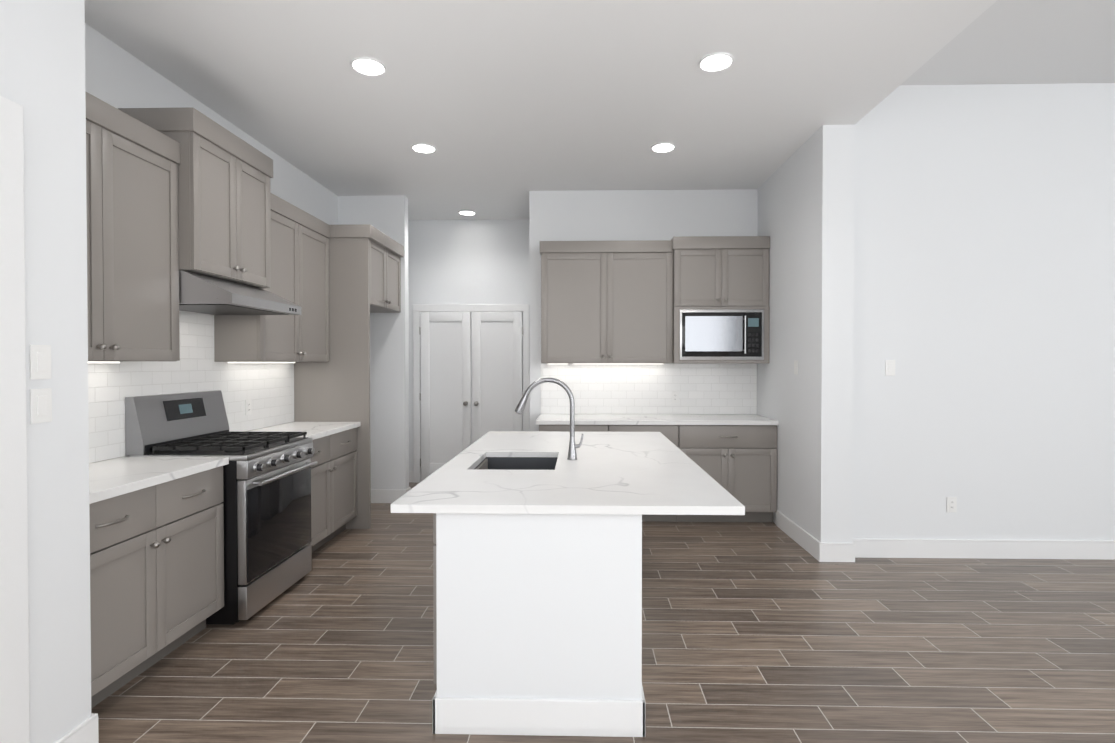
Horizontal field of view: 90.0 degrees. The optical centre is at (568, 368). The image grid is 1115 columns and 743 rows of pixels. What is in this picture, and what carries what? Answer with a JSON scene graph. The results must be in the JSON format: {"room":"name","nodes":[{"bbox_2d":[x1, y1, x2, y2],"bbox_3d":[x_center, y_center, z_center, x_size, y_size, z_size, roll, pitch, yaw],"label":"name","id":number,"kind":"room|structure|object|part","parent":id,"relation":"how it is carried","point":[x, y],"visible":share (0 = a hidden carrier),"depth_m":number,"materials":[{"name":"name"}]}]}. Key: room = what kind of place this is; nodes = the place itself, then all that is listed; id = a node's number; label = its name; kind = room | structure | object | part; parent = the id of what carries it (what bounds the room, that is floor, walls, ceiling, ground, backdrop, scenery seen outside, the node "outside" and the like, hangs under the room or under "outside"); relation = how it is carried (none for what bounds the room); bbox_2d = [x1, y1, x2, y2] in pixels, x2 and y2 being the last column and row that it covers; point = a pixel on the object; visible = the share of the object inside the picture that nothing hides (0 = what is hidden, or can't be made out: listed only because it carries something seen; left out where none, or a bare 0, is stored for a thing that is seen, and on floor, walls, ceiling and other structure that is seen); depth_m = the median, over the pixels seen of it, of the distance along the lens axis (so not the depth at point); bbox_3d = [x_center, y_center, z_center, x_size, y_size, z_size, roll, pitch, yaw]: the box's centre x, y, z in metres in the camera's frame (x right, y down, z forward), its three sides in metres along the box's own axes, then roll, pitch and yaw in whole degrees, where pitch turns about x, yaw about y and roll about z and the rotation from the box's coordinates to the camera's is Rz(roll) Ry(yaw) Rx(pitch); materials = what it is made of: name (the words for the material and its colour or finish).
{"room":"kitchen","nodes":[
{"label":"kitchen","id":0,"kind":"room"},
{"bbox_2d":[0,0,90,742],"bbox_3d":[-1.854,-0.159,1.901,0.120,3.200,0.350,0,1,1],"label":"wall","id":1,"kind":"structure","parent":0,"point":[42,62],"depth_m":1.95,"materials":[{"name":"white paint"}]},
{"bbox_2d":[0,96,29,742],"bbox_3d":[-1.859,0.298,1.278,0.137,2.300,1.112,0,1,1],"label":"door frame","id":2,"kind":"structure","parent":1,"relation":"attached to","point":[14,673],"depth_m":1.79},
{"bbox_2d":[29,345,50,378],"bbox_3d":[-1.790,-0.024,1.892,0.009,0.116,0.072,0,1,1],"label":"light switch","id":3,"kind":"object","parent":1,"relation":"attached to","point":[40,355],"depth_m":1.88,"materials":[{"name":"white plastic"}]},
{"bbox_2d":[30,388,51,423],"bbox_3d":[-1.790,0.124,1.893,0.009,0.116,0.072,0,1,1],"label":"light switch","id":4,"kind":"object","parent":1,"relation":"attached to","point":[41,398],"depth_m":1.89,"materials":[{"name":"white plastic"}]},
{"bbox_2d":[54,713,98,742],"bbox_3d":[-1.786,1.370,1.977,0.014,0.140,0.258,0,1,1],"label":"baseboard","id":5,"kind":"structure","parent":1,"relation":"attached to","point":[86,731],"depth_m":2.05,"materials":[{"name":"white wood"}]},
{"bbox_2d":[85,23,337,361],"bbox_3d":[-2.495,-0.187,4.457,0.120,3.200,4.970,0,1,1],"label":"wall","id":6,"kind":"structure","parent":0,"point":[116,76],"depth_m":3.33,"materials":[{"name":"white paint"}]},
{"bbox_2d":[85,91,184,362],"bbox_3d":[-2.313,-0.634,2.576,0.328,1.196,0.979,0,1,1],"label":"upper cabinet","id":7,"kind":"object","parent":6,"relation":"attached to","point":[136,314],"depth_m":2.75,"materials":[{"name":"beige paint"}]},
{"bbox_2d":[125,107,304,318],"bbox_3d":[-2.148,-0.899,3.441,0.618,1.065,0.765,0,1,1],"label":"upper cabinet","id":8,"kind":"object","parent":6,"relation":"attached to","point":[213,263],"depth_m":3.38,"materials":[{"name":"beige paint"}]},
{"bbox_2d":[179,270,300,314],"bbox_3d":[-2.141,-0.455,3.446,0.611,0.186,0.757,0,1,1],"label":"range hood","id":9,"kind":"object","parent":8,"relation":"attached to","point":[201,292],"depth_m":3.26,"materials":[{"name":"silver metal"}]},
{"bbox_2d":[245,399,251,414],"bbox_3d":[-2.426,0.290,4.226,0.008,0.116,0.072,0,1,1],"label":"outlet","id":10,"kind":"object","parent":6,"relation":"attached to","point":[248,402],"depth_m":4.22,"materials":[{"name":"white plastic"}]},
{"bbox_2d":[209,212,332,362],"bbox_3d":[-2.271,-0.654,4.360,0.328,1.196,1.060,0,1,1],"label":"upper cabinet","id":11,"kind":"object","parent":6,"relation":"attached to","point":[309,339],"depth_m":4.43,"materials":[{"name":"beige paint"}]},
{"bbox_2d":[333,224,400,314],"bbox_3d":[-2.083,-0.925,5.363,0.658,0.684,0.877,0,1,1],"label":"upper cabinet","id":12,"kind":"object","parent":6,"relation":"attached to","point":[366,263],"depth_m":4.89,"materials":[{"name":"beige paint"}]},
{"bbox_2d":[338,195,408,489],"bbox_3d":[-2.052,-0.203,5.872,0.700,3.200,0.120,0,1,1],"label":"wall","id":13,"kind":"structure","parent":0,"point":[389,376],"depth_m":5.81,"materials":[{"name":"white paint"}]},
{"bbox_2d":[371,489,404,502],"bbox_3d":[-2.047,1.327,5.822,0.685,0.140,0.014,0,1,1],"label":"baseboard","id":14,"kind":"structure","parent":13,"relation":"attached to","point":[384,495],"depth_m":5.81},
{"bbox_2d":[408,219,529,470],"bbox_3d":[-1.434,-0.214,6.858,2.130,3.200,0.120,0,1,1],"label":"wall","id":15,"kind":"structure","parent":0,"point":[468,261],"depth_m":6.78,"materials":[{"name":"white paint"}]},
{"bbox_2d":[409,471,412,482],"bbox_3d":[-2.131,1.316,6.824,0.470,0.140,0.014,0,1,1],"label":"baseboard","id":16,"kind":"structure","parent":15,"relation":"attached to","point":[410,476],"depth_m":6.81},
{"bbox_2d":[419,312,522,481],"bbox_3d":[-1.182,0.341,6.745,1.260,2.069,0.102,0,1,1],"label":"door leaf","id":17,"kind":"structure","parent":15,"relation":"in","point":[445,337],"depth_m":6.78,"materials":[{"name":"white wood"}]},
{"bbox_3d":[-1.181,0.337,6.769,1.260,1.690,0.014,0,1,1],"label":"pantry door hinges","id":18,"kind":"part","parent":17,"relation":"part of","materials":[{"name":"white wood"}]},
{"bbox_2d":[413,304,528,482],"bbox_3d":[-1.187,0.301,6.787,1.417,2.172,0.022,0,1,1],"label":"door frame","id":19,"kind":"structure","parent":15,"relation":"attached to","point":[419,308],"depth_m":6.78,"materials":[{"name":"white wood"}]},
{"bbox_2d":[472,312,521,443],"bbox_3d":[-0.869,0.341,6.738,0.610,2.069,0.102,0,1,1],"label":"door leaf","id":20,"kind":"structure","parent":15,"relation":"in","point":[496,367],"depth_m":6.76,"materials":[{"name":"white wood"}]},
{"bbox_2d":[85,0,990,219],"bbox_3d":[-0.300,-1.811,2.052,4.620,0.100,9.700,0,1,1],"label":"ceiling","id":21,"kind":"structure","parent":0,"point":[504,107],"depth_m":3.44,"materials":[{"name":"white paint"}]},
{"bbox_2d":[350,57,385,75],"bbox_3d":[-1.172,-1.770,3.263,0.200,0.016,0.200,0,1,1],"label":"recessed light","id":22,"kind":"object","parent":21,"relation":"in","point":[368,66],"visible":1,"depth_m":3.26,"materials":[{"name":"white plastic"}]},
{"bbox_2d":[411,143,436,153],"bbox_3d":[-1.170,-1.784,4.507,0.200,0.016,0.200,0,1,1],"label":"recessed light","id":23,"kind":"object","parent":21,"relation":"in","point":[424,148],"visible":0.98,"depth_m":4.51,"materials":[{"name":"white plastic"}]},
{"bbox_2d":[458,210,475,215],"bbox_3d":[-1.174,-1.806,6.444,0.200,0.016,0.200,0,1,1],"label":"recessed light","id":24,"kind":"object","parent":21,"relation":"in","point":[466,212],"visible":1,"depth_m":6.43,"materials":[{"name":"white plastic"}]},
{"bbox_2d":[651,142,675,152],"bbox_3d":[0.760,-1.784,4.491,0.200,0.016,0.200,0,1,1],"label":"recessed light","id":25,"kind":"object","parent":21,"relation":"in","point":[663,147],"visible":0.98,"depth_m":4.49,"materials":[{"name":"white plastic"}]},
{"bbox_2d":[698,52,733,71],"bbox_3d":[0.850,-1.770,3.216,0.200,0.016,0.200,0,1,1],"label":"recessed light","id":26,"kind":"object","parent":21,"relation":"in","point":[716,61],"visible":1,"depth_m":3.21,"materials":[{"name":"white plastic"}]},
{"bbox_2d":[91,482,1114,742],"bbox_3d":[1.760,1.470,2.041,10.800,0.060,9.700,0,1,1],"label":"floor","id":27,"kind":"structure","parent":0,"point":[761,632],"depth_m":2.81,"materials":[{"name":"brown wood"}]},
{"bbox_2d":[89,467,223,707],"bbox_3d":[-2.193,0.983,2.590,0.568,0.902,0.977,0,1,1],"label":"base cabinet","id":28,"kind":"object","parent":27,"relation":"on","point":[157,553],"depth_m":2.56,"materials":[{"name":"beige paint"}]},
{"bbox_2d":[89,455,228,502],"bbox_3d":[-2.178,0.508,2.584,0.598,0.039,0.979,0,1,1],"label":"countertop","id":29,"kind":"structure","parent":28,"relation":"on","point":[123,475],"depth_m":2.68,"materials":[{"name":"white stone"}]},
{"bbox_2d":[125,390,317,624],"bbox_3d":[-2.076,0.788,3.458,0.738,1.272,0.753,0,1,1],"label":"gas range","id":30,"kind":"object","parent":27,"relation":"on","point":[267,514],"visible":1,"depth_m":3.27,"materials":[{"name":"grey metal"}]},
{"bbox_2d":[309,427,360,552],"bbox_3d":[-2.151,0.963,4.376,0.568,0.902,1.058,0,1,1],"label":"base cabinet","id":31,"kind":"object","parent":27,"relation":"on","point":[336,476],"depth_m":4.48,"materials":[{"name":"beige paint"}]},
{"bbox_2d":[237,423,360,441],"bbox_3d":[-2.136,0.489,4.370,0.598,0.039,1.060,0,1,1],"label":"countertop","id":32,"kind":"structure","parent":31,"relation":"on","point":[314,430],"depth_m":4.41,"materials":[{"name":"white stone"}]},
{"bbox_2d":[432,513,645,736],"bbox_3d":[-0.132,0.985,3.298,0.917,0.882,2.234,0,1,1],"label":"kitchen island","id":33,"kind":"object","parent":27,"relation":"on","point":[537,584],"depth_m":2.19,"materials":[{"name":"paint"}]},
{"bbox_2d":[391,431,744,516],"bbox_3d":[0.018,0.527,3.290,1.360,0.033,2.302,0,1,1],"label":"island countertop","id":34,"kind":"structure","parent":33,"relation":"on","point":[614,474],"depth_m":2.53,"materials":[{"name":"white stone"}]},
{"bbox_2d":[475,453,554,468],"bbox_3d":[-0.290,0.650,3.145,0.474,0.233,0.594,0,1,1],"label":"sink","id":35,"kind":"object","parent":34,"relation":"in","point":[493,460],"depth_m":3.43,"materials":[{"name":"grey metal"}]},
{"bbox_2d":[515,377,582,460],"bbox_3d":[-0.110,0.280,3.161,0.391,0.465,0.058,0,1,1],"label":"faucet","id":36,"kind":"object","parent":34,"relation":"on","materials":[{"name":"grey metal"}]},
{"bbox_2d":[536,424,615,431],"bbox_3d":[0.083,0.951,5.349,0.694,0.902,0.608,0,1,1],"label":"base cabinet","id":37,"kind":"object","parent":27,"relation":"on","point":[542,427],"depth_m":5.04,"materials":[{"name":"beige paint"}]},
{"bbox_2d":[616,424,687,521],"bbox_3d":[0.684,0.951,5.335,0.758,0.902,0.608,0,1,1],"label":"base cabinet","id":38,"kind":"object","parent":27,"relation":"on","point":[677,434],"depth_m":5.02,"materials":[{"name":"beige paint"}]},
{"bbox_2d":[688,424,778,521],"bbox_3d":[1.410,0.952,5.318,0.944,0.902,0.608,0,1,1],"label":"base cabinet","id":39,"kind":"object","parent":27,"relation":"on","point":[742,458],"depth_m":5.01,"materials":[{"name":"beige paint"}]},
{"bbox_2d":[536,412,778,423],"bbox_3d":[0.796,0.479,5.315,2.172,0.040,0.633,0,1,1],"label":"countertop","id":40,"kind":"structure","parent":39,"relation":"on","point":[545,417],"depth_m":5.18,"materials":[{"name":"white stone"}]},
{"bbox_2d":[529,189,757,430],"bbox_3d":[0.877,-0.207,6.244,2.520,3.200,1.240,0,1,1],"label":"wall","id":41,"kind":"structure","parent":0,"point":[615,215],"depth_m":5.62,"materials":[{"name":"white paint"}]},
{"bbox_2d":[540,241,615,363],"bbox_3d":[0.083,-0.638,5.472,0.687,1.163,0.328,0,1,1],"label":"upper cabinet","id":42,"kind":"object","parent":41,"relation":"attached to","point":[578,278],"depth_m":5.31,"materials":[{"name":"beige paint"}]},
{"bbox_2d":[616,240,663,363],"bbox_3d":[0.651,-0.638,5.458,0.687,1.163,0.328,0,1,1],"label":"upper cabinet","id":43,"kind":"object","parent":41,"relation":"attached to","point":[622,322],"depth_m":5.30,"materials":[{"name":"beige paint"}]},
{"bbox_2d":[672,392,678,402],"bbox_3d":[1.073,0.285,5.610,0.072,0.116,0.008,0,1,1],"label":"outlet","id":44,"kind":"object","parent":41,"relation":"attached to","point":[675,395],"depth_m":5.61,"materials":[{"name":"white plastic"}]},
{"bbox_2d":[664,236,769,362],"bbox_3d":[1.408,-0.649,5.411,0.952,1.187,0.388,0,1,1],"label":"upper cabinet","id":45,"kind":"object","parent":41,"relation":"attached to","point":[697,269],"depth_m":5.23,"materials":[{"name":"beige paint"}]},
{"bbox_2d":[672,304,769,359],"bbox_3d":[1.440,-0.338,5.394,0.888,0.501,0.350,0,1,1],"label":"microwave","id":46,"kind":"object","parent":45,"relation":"in","point":[699,331],"depth_m":5.22,"materials":[{"name":"silver metal"}]},
{"bbox_2d":[757,125,854,542],"bbox_3d":[1.990,-0.192,4.843,0.230,3.200,1.510,0,1,1],"label":"wall","id":47,"kind":"structure","parent":0,"point":[806,206],"depth_m":4.24,"materials":[{"name":"white paint"}]},
{"bbox_2d":[776,510,818,560],"bbox_3d":[1.861,1.342,4.556,0.014,0.140,0.894,0,1,1],"label":"baseboard","id":48,"kind":"structure","parent":47,"relation":"attached to","point":[804,539],"depth_m":4.49,"materials":[{"name":"white wood"}]},
{"bbox_2d":[819,542,854,561],"bbox_3d":[1.972,1.347,4.098,0.258,0.140,0.014,0,1,1],"label":"baseboard","id":49,"kind":"structure","parent":47,"relation":"attached to","point":[836,552],"depth_m":4.09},
{"bbox_2d":[851,0,996,124],"bbox_3d":[2.024,-1.925,1.997,0.030,0.330,9.700,0,1,1],"label":"beam","id":50,"kind":"structure","parent":0,"point":[956,33],"depth_m":3.16,"materials":[{"name":"white paint"}]},
{"bbox_2d":[852,83,1114,539],"bbox_3d":[4.651,-0.349,4.184,5.120,3.530,0.120,0,1,1],"label":"wall","id":51,"kind":"structure","parent":0,"point":[984,266],"depth_m":4.16,"materials":[{"name":"white paint"}]},
{"bbox_2d":[885,360,894,375],"bbox_3d":[2.410,-0.009,4.175,0.072,0.116,0.009,0,1,1],"label":"light switch","id":52,"kind":"object","parent":51,"relation":"attached to","point":[889,367],"visible":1,"depth_m":4.17,"materials":[{"name":"white plastic"}]},
{"bbox_2d":[947,497,956,511],"bbox_3d":[2.869,1.016,4.176,0.072,0.116,0.008,0,1,1],"label":"outlet","id":53,"kind":"object","parent":51,"relation":"attached to","point":[951,504],"visible":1,"depth_m":4.17,"materials":[{"name":"white plastic"}]},
{"bbox_2d":[852,538,1114,559],"bbox_3d":[4.649,1.346,4.136,5.120,0.140,0.014,0,1,1],"label":"baseboard","id":54,"kind":"structure","parent":51,"relation":"attached to","point":[986,548],"depth_m":4.17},
{"bbox_2d":[901,0,1114,84],"bbox_3d":[4.569,-2.125,0.655,5.120,0.100,7.140,0,1,1],"label":"ceiling","id":55,"kind":"structure","parent":0,"point":[1033,41],"depth_m":3.67,"materials":[{"name":"paint"}]}
]}

